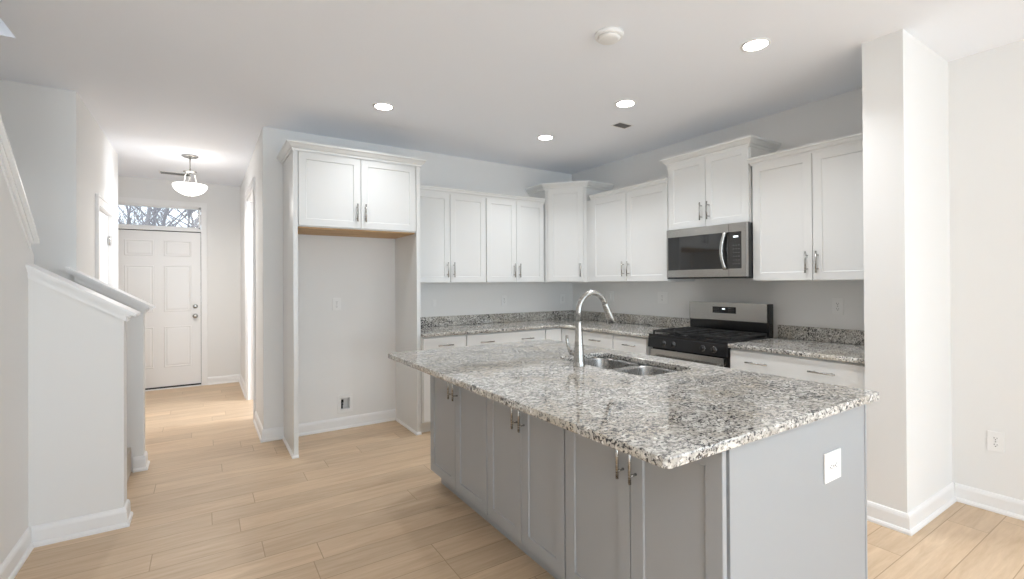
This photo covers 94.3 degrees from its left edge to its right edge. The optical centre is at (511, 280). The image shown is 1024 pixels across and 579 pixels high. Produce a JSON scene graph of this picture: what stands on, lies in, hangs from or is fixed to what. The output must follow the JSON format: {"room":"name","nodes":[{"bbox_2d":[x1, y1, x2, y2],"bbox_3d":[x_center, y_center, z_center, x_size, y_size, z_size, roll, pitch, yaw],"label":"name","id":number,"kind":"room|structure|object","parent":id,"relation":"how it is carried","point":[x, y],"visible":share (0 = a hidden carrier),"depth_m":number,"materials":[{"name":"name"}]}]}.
{"room":"kitchen","nodes":[
{"label":"kitchen","id":0,"kind":"room"},
{"bbox_2d":[0,79,79,281],"bbox_3d":[-3.722,0.033,3.022,1.440,2.743,0.120,0,0,-33],"label":"wall","id":1,"kind":"structure","parent":0,"point":[42,123],"depth_m":3.29,"materials":[{"name":"white paint"}]},
{"bbox_2d":[0,98,117,564],"bbox_3d":[-0.676,0.000,-0.474,0.130,2.743,12.940,0,0,-33],"label":"wall","id":2,"kind":"structure","parent":0,"point":[15,253],"depth_m":2.37,"materials":[{"name":"white paint"}]},
{"bbox_2d":[0,527,33,578],"bbox_3d":[0.192,1.308,-1.692,0.026,0.106,9.970,0,0,-33],"label":"baseboard","id":3,"kind":"structure","parent":2,"relation":"attached to","point":[18,555],"depth_m":2.29,"materials":[{"name":"white wood"}]},
{"bbox_2d":[0,113,39,248],"bbox_3d":[-2.249,-0.766,1.937,0.187,1.196,1.334,0,0,-33],"label":"cap","id":4,"kind":"object","parent":2,"relation":"attached to","point":[7,160],"visible":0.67,"depth_m":2.28,"materials":[{"name":"white wood"}]},
{"bbox_2d":[99,211,109,283],"bbox_3d":[-3.724,0.386,4.322,0.100,2.029,0.762,0,0,-33],"label":"door","id":5,"kind":"structure","parent":2,"relation":"in","point":[104,239],"depth_m":4.42,"materials":[{"name":"white wood"}]},
{"bbox_2d":[95,193,115,286],"bbox_3d":[-3.699,0.346,4.333,0.022,2.130,0.930,0,0,-33],"label":"door frame","id":6,"kind":"structure","parent":2,"relation":"attached to","point":[100,202],"depth_m":4.20,"materials":[{"name":"white wood"}]},
{"bbox_2d":[133,451,149,472],"bbox_3d":[-3.067,1.351,3.715,0.406,0.106,0.761,0,0,-33],"label":"baseboard","id":7,"kind":"structure","parent":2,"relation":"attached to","point":[140,463],"depth_m":3.49,"materials":[{"name":"white wood"}]},
{"bbox_2d":[28,279,126,526],"bbox_3d":[-2.451,0.638,2.613,0.505,1.515,0.120,0,0,-33],"label":"wall","id":8,"kind":"structure","parent":0,"point":[77,350],"depth_m":2.58,"materials":[{"name":"white paint"}]},
{"bbox_2d":[31,499,132,547],"bbox_3d":[-2.383,1.343,2.651,0.404,0.106,0.172,0,0,-33],"label":"baseboard","id":9,"kind":"structure","parent":8,"relation":"attached to","point":[96,523],"depth_m":2.59,"materials":[{"name":"white wood"}]},
{"bbox_2d":[26,264,139,321],"bbox_3d":[-2.429,0.041,2.632,0.565,0.389,0.212,0,0,-33],"label":"cap","id":10,"kind":"object","parent":8,"relation":"attached to","point":[38,274],"depth_m":2.60,"materials":[{"name":"white wood"}]},
{"bbox_2d":[75,281,144,471],"bbox_3d":[-2.922,0.683,3.463,0.380,1.439,0.120,0,0,-33],"label":"wall","id":11,"kind":"structure","parent":0,"point":[135,325],"depth_m":3.49,"materials":[{"name":"white paint"}]},
{"bbox_2d":[65,267,154,312],"bbox_3d":[-2.917,0.073,3.472,0.480,0.337,0.212,0,0,-33],"label":"cap","id":12,"kind":"object","parent":11,"relation":"attached to","point":[87,280],"visible":0.98,"depth_m":3.41,"materials":[{"name":"white wood"}]},
{"bbox_2d":[118,176,240,384],"bbox_3d":[-3.333,0.050,7.075,6.500,2.743,0.120,0,0,-33],"label":"wall","id":13,"kind":"structure","parent":0,"point":[223,201],"depth_m":6.55,"materials":[{"name":"white paint"}]},
{"bbox_2d":[118,229,200,390],"bbox_3d":[-4.609,0.385,6.199,0.922,2.078,0.148,0,0,-33],"label":"door","id":14,"kind":"structure","parent":13,"relation":"in","point":[162,269],"depth_m":6.24,"materials":[{"name":"white wood"}]},
{"bbox_2d":[118,203,200,228],"bbox_3d":[-4.632,-0.835,6.229,0.914,0.290,0.080,0,0,-33],"label":"window","id":15,"kind":"structure","parent":13,"relation":"in","point":[124,204],"depth_m":6.23,"materials":[{"name":"white wood"}]},
{"bbox_2d":[118,197,206,385],"bbox_3d":[-4.622,0.187,6.217,1.060,2.475,0.116,0,0,-33],"label":"door frame","id":16,"kind":"structure","parent":13,"relation":"attached to","point":[203,206],"depth_m":6.43,"materials":[{"name":"white wood"}]},
{"bbox_2d":[240,132,261,423],"bbox_3d":[-2.977,0.040,5.495,0.120,2.743,2.920,0,0,-33],"label":"wall","id":17,"kind":"structure","parent":0,"point":[254,167],"depth_m":4.64,"materials":[{"name":"white paint"}]},
{"bbox_2d":[208,374,244,397],"bbox_3d":[-3.659,1.365,6.078,0.396,0.106,1.180,0,0,-33],"label":"baseboard","id":18,"kind":"structure","parent":17,"relation":"attached to","point":[214,380],"depth_m":6.54,"materials":[{"name":"white wood"}]},
{"bbox_2d":[245,177,255,419],"bbox_3d":[-2.830,0.188,5.249,0.142,2.445,1.120,0,0,-33],"label":"door frame","id":19,"kind":"structure","parent":17,"relation":"attached to","point":[251,186],"depth_m":5.62,"materials":[{"name":"white wood"}]},
{"bbox_2d":[253,411,283,442],"bbox_3d":[-2.294,1.350,4.463,0.191,0.106,0.756,0,0,-33],"label":"baseboard","id":20,"kind":"structure","parent":17,"relation":"attached to","point":[277,433],"depth_m":4.17,"materials":[{"name":"white wood"}]},
{"bbox_2d":[261,127,572,428],"bbox_3d":[-0.681,0.026,5.171,3.620,2.743,0.120,0,0,-33],"label":"wall","id":21,"kind":"structure","parent":0,"point":[345,351],"depth_m":4.55,"materials":[{"name":"white paint"}]},
{"bbox_2d":[333,298,340,310],"bbox_3d":[-1.648,0.225,4.466,0.074,0.118,0.008,0,0,-33],"label":"wall outlet","id":22,"kind":"object","parent":21,"relation":"attached to","point":[336,301],"visible":1,"depth_m":4.46,"materials":[{"name":"white plastic"}]},
{"bbox_2d":[338,394,352,412],"bbox_3d":[-1.603,1.168,4.536,0.138,0.160,0.088,0,0,-33],"label":"water supply box","id":23,"kind":"object","parent":21,"relation":"attached to","point":[345,402],"visible":1,"depth_m":4.52,"materials":[{"name":"white plastic"}]},
{"bbox_2d":[299,409,395,435],"bbox_3d":[-1.562,1.347,4.503,0.960,0.106,0.026,0,0,-33],"label":"baseboard","id":24,"kind":"structure","parent":21,"relation":"attached to","point":[315,427],"depth_m":4.50,"materials":[{"name":"white wood"}]},
{"bbox_2d":[298,151,415,238],"bbox_3d":[-1.428,-0.727,4.255,0.990,0.614,0.612,0,0,-33],"label":"upper cabinet","id":25,"kind":"object","parent":21,"relation":"attached to","point":[338,195],"visible":0.98,"depth_m":4.02,"materials":[{"name":"white paint"}]},
{"bbox_2d":[277,139,426,166],"bbox_3d":[-1.426,-1.062,4.251,1.156,0.068,0.623,0,0,-33],"label":"crown molding","id":26,"kind":"structure","parent":25,"relation":"attached to","point":[289,145],"depth_m":3.97,"materials":[{"name":"white paint"}]},
{"bbox_2d":[420,184,486,282],"bbox_3d":[-0.698,-0.447,4.871,0.828,0.947,0.370,0,0,-33],"label":"upper cabinet","id":27,"kind":"object","parent":21,"relation":"attached to","point":[452,220],"visible":0.88,"depth_m":4.75,"materials":[{"name":"white paint"}]},
{"bbox_2d":[421,310,571,326],"bbox_3d":[-0.189,0.431,5.401,2.258,0.102,0.020,0,0,-33],"label":"backsplash","id":28,"kind":"structure","parent":21,"relation":"attached to","point":[545,315],"depth_m":5.37,"materials":[{"name":"stone"}]},
{"bbox_2d":[501,295,506,304],"bbox_3d":[-0.090,0.231,5.476,0.072,0.116,0.008,0,0,-33],"label":"wall outlet","id":29,"kind":"object","parent":21,"relation":"attached to","point":[503,297],"visible":1,"depth_m":5.47,"materials":[{"name":"white plastic"}]},
{"bbox_2d":[485,192,544,282],"bbox_3d":[-0.032,-0.449,5.302,0.757,0.947,0.370,0,0,-33],"label":"upper cabinet","id":30,"kind":"object","parent":21,"relation":"attached to","point":[514,224],"visible":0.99,"depth_m":5.16,"materials":[{"name":"white paint"}]},
{"bbox_2d":[0,0,1023,186],"bbox_3d":[0.598,-1.447,1.002,6.500,0.150,14.610,0,0,-33],"label":"ceiling","id":31,"kind":"structure","parent":0,"point":[163,81],"depth_m":2.99,"materials":[{"name":"white paint"}]},
{"bbox_2d":[158,170,190,176],"bbox_3d":[-4.159,-1.318,5.860,0.320,0.009,0.160,0,0,-33],"label":"ceiling vent","id":32,"kind":"object","parent":31,"relation":"in","point":[160,172],"visible":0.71,"depth_m":5.83,"materials":[{"name":"white plastic"}]},
{"bbox_2d":[172,154,207,196],"bbox_3d":[-3.439,-1.110,5.073,0.316,0.440,0.316,0,0,-33],"label":"pendant light","id":33,"kind":"object","parent":31,"relation":"hanging from","point":[189,189],"visible":1,"depth_m":5.01,"materials":[{"name":"white glass"}]},
{"bbox_2d":[373,103,393,110],"bbox_3d":[-0.997,-1.347,3.687,0.162,0.005,0.162,0,0,-33],"label":"recessed light","id":34,"kind":"object","parent":31,"relation":"in","point":[380,106],"visible":1,"depth_m":3.68,"materials":[{"name":"white plastic"}]},
{"bbox_2d":[537,135,553,139],"bbox_3d":[0.318,-1.351,4.498,0.162,0.005,0.162,0,0,-33],"label":"recessed light","id":35,"kind":"object","parent":31,"relation":"in","point":[542,137],"visible":1,"depth_m":4.49,"materials":[{"name":"white plastic"}]},
{"bbox_2d":[595,26,623,44],"bbox_3d":[0.537,-1.345,2.628,0.156,0.039,0.156,0,0,-33],"label":"smoke detector","id":36,"kind":"object","parent":31,"relation":"attached to","point":[610,35],"visible":1,"depth_m":2.59,"materials":[{"name":"white plastic"}]},
{"bbox_2d":[611,122,633,128],"bbox_3d":[0.966,-1.356,4.158,0.170,0.006,0.110,0,0,-33],"label":"ceiling vent","id":37,"kind":"object","parent":31,"relation":"in","point":[622,125],"visible":1,"depth_m":4.15,"materials":[{"name":"white plastic"}]},
{"bbox_2d":[615,100,635,107],"bbox_3d":[0.873,-1.358,3.652,0.162,0.005,0.162,0,0,-33],"label":"recessed light","id":38,"kind":"object","parent":31,"relation":"in","point":[623,103],"visible":1,"depth_m":3.65,"materials":[{"name":"white plastic"}]},
{"bbox_2d":[740,38,771,51],"bbox_3d":[1.415,-1.365,2.757,0.162,0.005,0.162,0,0,-33],"label":"recessed light","id":39,"kind":"object","parent":31,"relation":"in","point":[757,44],"visible":1,"depth_m":2.75,"materials":[{"name":"white plastic"}]},
{"bbox_2d":[14,382,1023,578],"bbox_3d":[0.615,1.431,0.988,6.500,0.120,14.610,0,0,-33],"label":"floor","id":40,"kind":"structure","parent":0,"point":[213,500],"depth_m":2.68,"materials":[{"name":"brown wood"}]},
{"bbox_2d":[127,447,130,480],"bbox_3d":[-2.195,0.000,1.134,1.550,2.775,4.690,0,0,-33],"label":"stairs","id":41,"kind":"structure","parent":40,"relation":"on","point":[128,449],"depth_m":3.38,"materials":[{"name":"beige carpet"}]},
{"bbox_2d":[282,150,298,458],"bbox_3d":[-1.865,0.184,3.978,0.048,2.430,0.590,0,0,-33],"label":"panel","id":42,"kind":"object","parent":40,"relation":"on","point":[290,439],"visible":1,"depth_m":3.86,"materials":[{"name":"white paint"}]},
{"bbox_2d":[395,167,421,434],"bbox_3d":[-1.004,0.181,4.535,0.048,2.430,0.590,0,0,-33],"label":"panel","id":43,"kind":"object","parent":40,"relation":"on","point":[407,248],"visible":0.81,"depth_m":4.45,"materials":[{"name":"white paint"}]},
{"bbox_2d":[421,334,465,432],"bbox_3d":[-0.774,0.955,4.635,0.438,0.882,0.660,0,0,-33],"label":"base cabinet","id":44,"kind":"object","parent":40,"relation":"on","point":[437,342],"visible":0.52,"depth_m":4.31,"materials":[{"name":"white paint"}]},
{"bbox_2d":[430,375,499,531],"bbox_3d":[-0.216,0.944,2.974,0.383,0.882,0.768,0,0,-33],"label":"base cabinet","id":45,"kind":"object","parent":40,"relation":"on","point":[458,415],"visible":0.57,"depth_m":2.84,"materials":[{"name":"grey paint"}]},
{"bbox_2d":[465,329,544,345],"bbox_3d":[-0.197,0.953,5.009,0.936,0.882,0.660,0,0,-33],"label":"base cabinet","id":46,"kind":"object","parent":40,"relation":"on","point":[535,334],"visible":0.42,"depth_m":4.74,"materials":[{"name":"white paint"}]},
{"bbox_2d":[487,398,565,578],"bbox_3d":[0.172,0.939,2.374,0.383,0.882,0.659,0,0,-33],"label":"base cabinet","id":47,"kind":"object","parent":40,"relation":"on","point":[526,452],"visible":0.58,"depth_m":2.24,"materials":[{"name":"grey paint"}]},
{"bbox_2d":[544,327,575,342],"bbox_3d":[0.650,0.950,5.394,0.901,0.882,0.935,0,0,-33],"label":"base cabinet","id":48,"kind":"object","parent":40,"relation":"on","point":[558,334],"visible":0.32,"depth_m":5.07,"materials":[{"name":"white paint"}]},
{"bbox_2d":[421,310,689,337],"bbox_3d":[0.307,0.440,4.655,2.280,0.133,1.810,0,0,-33],"label":"countertop","id":49,"kind":"structure","parent":48,"relation":"on","point":[625,324],"depth_m":5.04,"materials":[{"name":"stone"}]},
{"bbox_2d":[582,330,613,348],"bbox_3d":[1.104,0.945,4.857,0.723,0.882,0.455,0,0,-33],"label":"base cabinet","id":50,"kind":"object","parent":40,"relation":"on","point":[591,338],"visible":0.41,"depth_m":4.66,"materials":[{"name":"white paint"}]},
{"bbox_2d":[613,334,650,354],"bbox_3d":[1.339,0.942,4.494,0.723,0.882,0.410,0,0,-33],"label":"base cabinet","id":51,"kind":"object","parent":40,"relation":"on","point":[634,344],"visible":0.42,"depth_m":4.29,"materials":[{"name":"white paint"}]},
{"bbox_2d":[565,429,726,578],"bbox_3d":[0.551,0.934,1.789,0.383,0.882,0.734,0,0,-33],"label":"base cabinet","id":52,"kind":"object","parent":40,"relation":"on","point":[628,516],"visible":0.58,"depth_m":1.66,"materials":[{"name":"grey paint"}]},
{"bbox_2d":[648,301,772,367],"bbox_3d":[1.653,0.765,3.969,0.763,1.148,0.742,0,0,-33],"label":"gas range","id":53,"kind":"object","parent":40,"relation":"on","point":[713,325],"visible":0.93,"depth_m":3.90,"materials":[{"name":"black metal"}]},
{"bbox_2d":[649,329,768,343],"bbox_3d":[1.619,0.454,3.952,0.564,0.041,0.738,0,0,-33],"label":"cooktop","id":54,"kind":"object","parent":53,"relation":"in","point":[691,336],"depth_m":3.82,"materials":[{"name":"black metal"}]},
{"bbox_2d":[726,404,867,578],"bbox_3d":[1.037,0.931,1.672,0.931,0.882,0.021,0,0,-33],"label":"island end panel","id":55,"kind":"object","parent":40,"relation":"on","point":[783,520],"visible":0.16,"depth_m":1.63,"materials":[{"name":"grey paint"}]},
{"bbox_2d":[824,448,840,483],"bbox_3d":[1.187,0.685,1.757,0.124,0.108,0.008,0,0,-33],"label":"island outlet","id":56,"kind":"object","parent":55,"relation":"attached to","point":[832,459],"visible":1,"depth_m":1.75,"materials":[{"name":"white plastic"}]},
{"bbox_2d":[829,462,832,471],"bbox_3d":[1.172,0.685,1.744,0.024,0.033,0.003,0,0,-33],"label":"receptacle","id":57,"kind":"object","parent":56,"relation":"attached to","point":[830,463],"depth_m":1.74,"materials":[{"name":"grey plastic"}]},
{"bbox_2d":[834,460,837,468],"bbox_3d":[1.205,0.685,1.765,0.024,0.033,0.003,0,0,-33],"label":"receptacle","id":58,"kind":"object","parent":56,"relation":"attached to","point":[835,461],"depth_m":1.76,"materials":[{"name":"grey plastic"}]},
{"bbox_2d":[730,348,864,388],"bbox_3d":[2.109,0.932,3.305,0.723,0.882,0.866,0,0,-33],"label":"base cabinet","id":59,"kind":"object","parent":40,"relation":"on","point":[848,374],"visible":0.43,"depth_m":3.07,"materials":[{"name":"white paint"}]},
{"bbox_2d":[728,325,864,363],"bbox_3d":[2.116,0.424,3.313,0.703,0.133,0.867,0,0,-33],"label":"countertop","id":60,"kind":"structure","parent":59,"relation":"on","point":[845,345],"depth_m":3.40,"materials":[{"name":"stone"}]},
{"bbox_3d":[0.612,0.938,2.664,0.666,0.882,0.819,0,0,-33],"label":"cabinet","id":61,"kind":"object","parent":40,"relation":"on","visible":0},
{"bbox_2d":[388,339,879,468],"bbox_3d":[0.348,0.481,2.522,1.325,0.031,2.238,0,0,-33],"label":"countertop","id":62,"kind":"structure","parent":61,"relation":"on","point":[697,411],"depth_m":1.90,"materials":[{"name":"stone"}]},
{"bbox_2d":[565,290,615,366],"bbox_3d":[0.445,0.260,2.680,0.302,0.412,0.134,0,0,-33],"label":"kitchen faucet","id":63,"kind":"object","parent":62,"relation":"on","point":[578,352],"visible":1,"depth_m":2.58,"materials":[{"name":"silver metal"}]},
{"bbox_2d":[571,358,677,375],"bbox_3d":[0.614,0.600,2.687,0.416,0.206,0.716,0,0,-33],"label":"sink","id":64,"kind":"object","parent":62,"relation":"in","point":[633,368],"visible":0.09,"depth_m":2.75,"materials":[{"name":"silver metal"}]},
{"bbox_2d":[572,39,1023,500],"bbox_3d":[3.851,-0.017,1.394,0.120,2.743,11.150,0,0,-33],"label":"wall","id":65,"kind":"structure","parent":0,"point":[986,88],"depth_m":2.91,"materials":[{"name":"white paint"}]},
{"bbox_2d":[525,180,613,281],"bbox_3d":[0.670,-0.538,5.520,0.726,1.119,0.768,0,0,-33],"label":"upper cabinet","id":66,"kind":"object","parent":65,"relation":"attached to","point":[565,204],"depth_m":5.33,"materials":[{"name":"white paint"}]},
{"bbox_2d":[606,291,613,301],"bbox_3d":[1.127,0.184,5.478,0.010,0.118,0.118,0,0,-33],"label":"wall switch","id":67,"kind":"object","parent":65,"relation":"attached to","point":[609,294],"visible":0.88,"depth_m":5.46,"materials":[{"name":"white plastic"}]},
{"bbox_2d":[572,310,689,327],"bbox_3d":[1.255,0.422,5.269,0.020,0.102,1.809,0,0,-33],"label":"backsplash","id":68,"kind":"structure","parent":65,"relation":"attached to","point":[675,322],"depth_m":5.06,"materials":[{"name":"stone"}]},
{"bbox_2d":[589,178,693,281],"bbox_3d":[1.288,-0.458,4.852,0.418,0.947,1.020,0,0,-33],"label":"upper cabinet","id":69,"kind":"object","parent":65,"relation":"attached to","point":[630,224],"visible":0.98,"depth_m":4.71,"materials":[{"name":"white paint"}]},
{"bbox_2d":[658,292,666,303],"bbox_3d":[1.536,0.179,4.849,0.008,0.118,0.118,0,0,-33],"label":"wall outlet","id":70,"kind":"object","parent":65,"relation":"attached to","point":[662,296],"visible":1,"depth_m":4.85,"materials":[{"name":"white plastic"}]},
{"bbox_2d":[660,135,780,229],"bbox_3d":[1.771,-0.780,4.098,0.425,0.660,0.864,0,0,-33],"label":"upper cabinet","id":71,"kind":"object","parent":65,"relation":"attached to","point":[711,185],"visible":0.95,"depth_m":3.94,"materials":[{"name":"white paint"}]},
{"bbox_2d":[667,222,752,278],"bbox_3d":[1.759,-0.231,4.043,0.501,0.430,0.742,0,0,-33],"label":"microwave","id":72,"kind":"object","parent":71,"relation":"attached to","point":[723,251],"visible":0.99,"depth_m":3.88,"materials":[{"name":"silver metal"}]},
{"bbox_2d":[746,132,863,280],"bbox_3d":[2.224,-0.470,3.407,0.418,0.947,0.895,0,0,-33],"label":"upper cabinet","id":73,"kind":"object","parent":65,"relation":"attached to","point":[808,199],"visible":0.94,"depth_m":3.31,"materials":[{"name":"white paint"}]},
{"bbox_2d":[778,325,863,344],"bbox_3d":[2.402,0.407,3.499,0.020,0.102,0.866,0,0,-33],"label":"backsplash","id":74,"kind":"structure","parent":65,"relation":"attached to","point":[847,336],"depth_m":3.58,"materials":[{"name":"stone"}]},
{"bbox_2d":[832,298,843,314],"bbox_3d":[2.406,0.193,3.506,0.008,0.118,0.075,0,0,-33],"label":"wall outlet","id":75,"kind":"object","parent":65,"relation":"attached to","point":[837,304],"visible":1,"depth_m":3.50,"materials":[{"name":"white plastic"}]},
{"bbox_2d":[955,483,1023,520],"bbox_3d":[4.793,1.289,-0.188,0.026,0.106,7.490,0,0,-33],"label":"baseboard","id":76,"kind":"structure","parent":65,"relation":"attached to","point":[986,500],"depth_m":2.82,"materials":[{"name":"white wood"}]},
{"bbox_2d":[987,430,1004,452],"bbox_3d":[2.861,0.954,2.808,0.008,0.116,0.072,0,0,-33],"label":"wall outlet","id":77,"kind":"object","parent":65,"relation":"attached to","point":[995,440],"visible":1,"depth_m":2.81,"materials":[{"name":"white plastic"}]},
{"bbox_2d":[862,29,951,512],"bbox_3d":[2.443,-0.002,2.895,0.850,2.743,0.192,0,0,-33],"label":"column","id":78,"kind":"structure","parent":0,"point":[906,204],"depth_m":2.69,"materials":[{"name":"white paint"}]},
{"bbox_2d":[867,482,956,535],"bbox_3d":[2.397,1.317,2.839,0.756,0.106,0.218,0,0,-33],"label":"baseboard","id":79,"kind":"structure","parent":78,"relation":"attached to","point":[909,523],"depth_m":2.67,"materials":[{"name":"white wood"}]},
{"label":"outside","id":80,"kind":"structure","parent":0,"visible":0},
{"bbox_3d":[-14.426,1.853,22.268,32.000,0.100,36.910,0,0,-33],"label":"ground","id":81,"kind":"structure","parent":80,"visible":0},
{"bbox_2d":[118,206,173,224],"bbox_3d":[-11.448,-2.685,14.877,4.592,8.994,4.011,0,0,-28],"label":"bare tree","id":82,"kind":"object","parent":81,"relation":"on","point":[126,222],"visible":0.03,"depth_m":14.67,"materials":[{"name":"grey plant"}]},
{"bbox_2d":[118,206,174,226],"bbox_3d":[-14.298,-3.529,17.193,4.920,10.725,4.797,0,0,-2],"label":"bare tree","id":83,"kind":"object","parent":81,"relation":"on","point":[120,206],"visible":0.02,"depth_m":17.53,"materials":[{"name":"grey plant"}]},
{"bbox_2d":[118,206,175,224],"bbox_3d":[-9.194,-3.842,10.348,4.577,11.235,4.708,0,0,-8],"label":"bare tree","id":84,"kind":"object","parent":81,"relation":"on","point":[144,221],"visible":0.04,"depth_m":10.75,"materials":[{"name":"grey plant"}]},
{"bbox_2d":[120,206,196,225],"bbox_3d":[-9.709,-3.771,14.244,6.233,11.136,5.788,0,0,9],"label":"bare tree","id":85,"kind":"object","parent":81,"relation":"on","point":[167,209],"visible":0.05,"depth_m":14.49,"materials":[{"name":"grey plant"}]},
{"bbox_2d":[118,206,198,226],"bbox_3d":[-8.624,-2.775,11.086,5.992,9.098,4.445,-1,0,41],"label":"bare tree","id":86,"kind":"object","parent":81,"relation":"on","point":[149,208],"visible":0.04,"depth_m":11.38,"materials":[{"name":"grey plant"}]},
{"bbox_2d":[118,205,198,227],"bbox_3d":[-8.550,-2.505,12.271,3.909,8.571,4.248,0,0,-25],"label":"bare tree","id":87,"kind":"object","parent":81,"relation":"on","point":[155,217],"visible":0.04,"depth_m":11.77,"materials":[{"name":"grey plant"}]},
{"bbox_2d":[118,206,198,227],"bbox_3d":[-9.653,-4.123,16.490,4.712,11.864,6.771,0,0,8],"label":"bare tree","id":88,"kind":"object","parent":81,"relation":"on","point":[196,219],"visible":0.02,"depth_m":14.55,"materials":[{"name":"grey plant"}]},
{"bbox_2d":[146,207,197,226],"bbox_3d":[-12.638,-3.441,17.878,4.570,10.541,5.438,0,0,-33],"label":"bare tree","id":89,"kind":"object","parent":81,"relation":"on","point":[146,207],"visible":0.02,"depth_m":18.46,"materials":[{"name":"grey plant"}]},
{"bbox_2d":[158,208,196,226],"bbox_3d":[-10.778,-2.789,15.509,4.975,9.191,4.206,0,0,-21],"label":"bare tree","id":90,"kind":"object","parent":81,"relation":"on","point":[178,210],"visible":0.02,"depth_m":15.37,"materials":[{"name":"grey plant"}]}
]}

